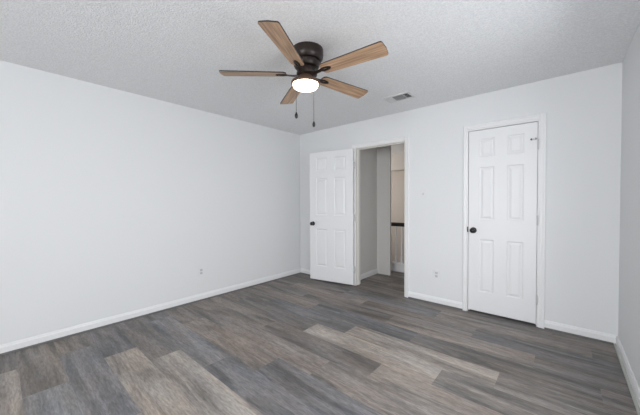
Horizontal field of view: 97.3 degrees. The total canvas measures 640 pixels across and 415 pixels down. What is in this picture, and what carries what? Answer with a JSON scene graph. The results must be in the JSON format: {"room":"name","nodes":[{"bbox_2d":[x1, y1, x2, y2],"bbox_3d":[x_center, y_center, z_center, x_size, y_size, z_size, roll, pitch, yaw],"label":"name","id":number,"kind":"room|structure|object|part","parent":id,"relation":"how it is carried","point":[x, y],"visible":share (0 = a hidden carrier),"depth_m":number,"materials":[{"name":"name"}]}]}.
{"room":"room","nodes":[
{"label":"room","id":0,"kind":"room"},
{"bbox_2d":[0,60,299,344],"bbox_3d":[-2.412,-0.004,2.693,0.120,2.440,6.152,1,1,41],"label":"wall","id":1,"kind":"structure","parent":0,"point":[113,201],"depth_m":2.97,"materials":[{"name":"white paint"}]},
{"bbox_2d":[0,268,300,355],"bbox_3d":[-2.317,1.174,2.717,0.013,0.083,6.032,1,1,41],"label":"baseboard","id":2,"kind":"structure","parent":1,"relation":"attached to","point":[41,338],"depth_m":2.98,"materials":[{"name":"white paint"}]},
{"bbox_2d":[198,267,203,276],"bbox_3d":[-1.530,0.825,3.624,0.009,0.118,0.072,1,1,41],"label":"wall outlet","id":3,"kind":"object","parent":1,"relation":"attached to","point":[200,269],"visible":1,"depth_m":3.62,"materials":[{"name":"white plastic"}]},
{"bbox_2d":[0,270,637,414],"bbox_3d":[-0.773,1.218,2.241,4.818,0.001,7.332,1,1,41],"label":"floor","id":4,"kind":"structure","parent":0,"point":[299,344],"depth_m":2.22,"materials":[{"name":"laminate"}]},
{"bbox_2d":[391,222,403,272],"bbox_3d":[1.065,0.708,5.402,3.450,0.882,0.145,1,1,41],"label":"stair railing","id":5,"kind":"object","parent":4,"relation":"on","point":[395,266],"visible":0.16,"depth_m":5.07,"materials":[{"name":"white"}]},
{"bbox_3d":[1.037,0.299,5.364,3.450,0.064,0.066,1,1,41],"label":"handrail","id":6,"kind":"part","parent":5,"relation":"part of","materials":[{"name":"black"}]},
{"bbox_2d":[0,0,639,153],"bbox_3d":[-0.157,-1.289,2.918,5.058,0.100,9.490,1,1,41],"label":"ceiling","id":7,"kind":"structure","parent":0,"point":[172,51],"depth_m":2.12,"materials":[{"name":"white paint"}]},
{"bbox_2d":[219,20,387,126],"bbox_3d":[-0.080,-0.939,2.191,1.246,0.571,1.260,1,1,41],"label":"ceiling fan","id":8,"kind":"object","parent":7,"relation":"hanging from","point":[306,57],"visible":1,"depth_m":2.09,"materials":[{"name":"brown wood"}]},
{"bbox_3d":[-0.516,-1.038,2.181,0.506,0.009,0.135,0,11,-2],"label":"blade","id":9,"kind":"part","parent":8,"relation":"part of","materials":[{"name":"brown wood"}]},
{"bbox_3d":[-0.225,-1.038,1.808,0.135,0.009,0.506,11,3,16],"label":"blade","id":10,"kind":"part","parent":8,"relation":"part of","materials":[{"name":"brown wood"}]},
{"bbox_3d":[-0.250,-1.038,2.574,0.135,0.009,0.506,-12,4,-20],"label":"blade","id":11,"kind":"part","parent":8,"relation":"part of","materials":[{"name":"brown wood"}]},
{"bbox_3d":[-0.112,-0.943,2.191,0.195,0.040,0.195,1,1,41],"label":"lamp shade","id":12,"kind":"part","parent":8,"relation":"part of","materials":[{"name":"white glass"}]},
{"bbox_3d":[0.205,-1.038,2.442,0.506,0.009,0.135,0,-11,-38],"label":"blade","id":13,"kind":"part","parent":8,"relation":"part of","materials":[{"name":"brown wood"}]},
{"bbox_3d":[0.221,-1.038,1.969,0.506,0.009,0.135,0,-11,34],"label":"blade","id":14,"kind":"part","parent":8,"relation":"part of","materials":[{"name":"brown wood"}]},
{"bbox_2d":[383,91,414,102],"bbox_3d":[0.894,-1.243,3.183,0.300,0.010,0.185,1,1,41],"label":"ceiling vent","id":15,"kind":"object","parent":7,"relation":"in","point":[406,95],"visible":1,"depth_m":3.17,"materials":[{"name":"white metal"}]},
{"bbox_2d":[360,148,376,273],"bbox_3d":[0.721,-0.056,4.689,0.100,2.440,0.728,1,1,41],"label":"wall","id":16,"kind":"structure","parent":0,"point":[368,157],"depth_m":4.72,"materials":[{"name":"white paint"}]},
{"bbox_2d":[361,269,377,279],"bbox_3d":[0.769,1.122,4.674,0.013,0.083,0.728,1,1,41],"label":"baseboard","id":17,"kind":"structure","parent":16,"relation":"attached to","point":[375,271],"depth_m":4.74,"materials":[{"name":"white paint"}]},
{"bbox_2d":[377,146,390,275],"bbox_3d":[1.068,-0.062,4.896,0.351,2.440,0.040,1,1,41],"label":"wall","id":18,"kind":"structure","parent":0,"point":[383,153],"depth_m":4.84,"materials":[{"name":"white paint"}]},
{"bbox_2d":[391,171,403,262],"bbox_3d":[2.405,1.193,6.956,3.450,5.040,0.120,1,1,41],"label":"wall","id":19,"kind":"structure","parent":0,"point":[397,177],"depth_m":7.21,"materials":[{"name":"beige paint"}]},
{"bbox_2d":[391,152,403,171],"bbox_3d":[2.248,-1.121,6.741,3.450,0.405,0.330,1,1,41],"label":"wall","id":20,"kind":"structure","parent":0,"point":[397,159],"depth_m":6.84,"materials":[{"name":"white paint"}]},
{"bbox_2d":[300,62,621,336],"bbox_3d":[1.113,-0.041,3.788,4.014,2.440,0.120,1,1,41],"label":"wall","id":21,"kind":"structure","parent":0,"point":[583,109],"depth_m":2.73,"materials":[{"name":"white paint"}]},
{"bbox_2d":[310,149,354,284],"bbox_3d":[0.179,0.140,4.365,0.772,2.020,0.172,0,1,31],"label":"door","id":22,"kind":"structure","parent":21,"relation":"in","point":[332,216],"depth_m":4.34,"materials":[{"name":"white paint"}]},
{"bbox_2d":[352,136,408,297],"bbox_3d":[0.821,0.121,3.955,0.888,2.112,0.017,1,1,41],"label":"trim","id":23,"kind":"structure","parent":21,"relation":"attached to","point":[404,138],"depth_m":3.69,"materials":[{"name":"white paint"}]},
{"bbox_2d":[420,189,425,198],"bbox_3d":[1.294,-0.169,3.535,0.072,0.118,0.020,1,1,41],"label":"light switch","id":24,"kind":"object","parent":21,"relation":"attached to","point":[422,191],"visible":1,"depth_m":3.54,"materials":[{"name":"white plastic"}]},
{"bbox_2d":[433,269,438,279],"bbox_3d":[1.427,0.822,3.451,0.072,0.118,0.009,1,1,41],"label":"wall outlet","id":25,"kind":"object","parent":21,"relation":"attached to","point":[435,272],"visible":1,"depth_m":3.45,"materials":[{"name":"white plastic"}]},
{"bbox_2d":[300,268,615,344],"bbox_3d":[1.121,1.139,3.721,3.868,0.083,0.013,1,1,41],"label":"baseboard","id":26,"kind":"structure","parent":21,"relation":"attached to","point":[603,336],"depth_m":2.71,"materials":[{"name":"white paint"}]},
{"bbox_2d":[467,122,538,323],"bbox_3d":[1.919,0.156,2.999,0.644,2.021,0.104,1,1,41],"label":"door","id":27,"kind":"structure","parent":21,"relation":"in","point":[503,161],"depth_m":2.99,"materials":[{"name":"white paint"}]},
{"bbox_3d":[1.714,0.257,3.156,0.066,0.066,0.067,1,1,41],"label":"knob","id":28,"kind":"part","parent":27,"relation":"part of","materials":[{"name":"black metal"}]},
{"bbox_2d":[463,113,546,328],"bbox_3d":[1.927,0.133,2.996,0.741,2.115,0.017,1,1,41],"label":"trim","id":29,"kind":"structure","parent":21,"relation":"attached to","point":[543,116],"depth_m":2.79,"materials":[{"name":"white paint"}]},
{"bbox_2d":[618,22,639,388],"bbox_3d":[0.661,0.032,0.110,0.120,2.440,6.272,1,1,41],"label":"wall","id":30,"kind":"structure","parent":0,"point":[629,252],"depth_m":2.05,"materials":[{"name":"white paint"}]},
{"bbox_2d":[614,335,639,414],"bbox_3d":[0.617,1.210,0.177,0.013,0.083,6.032,1,1,41],"label":"baseboard","id":31,"kind":"structure","parent":30,"relation":"attached to","point":[629,371],"depth_m":1.98,"materials":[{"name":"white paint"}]}
]}

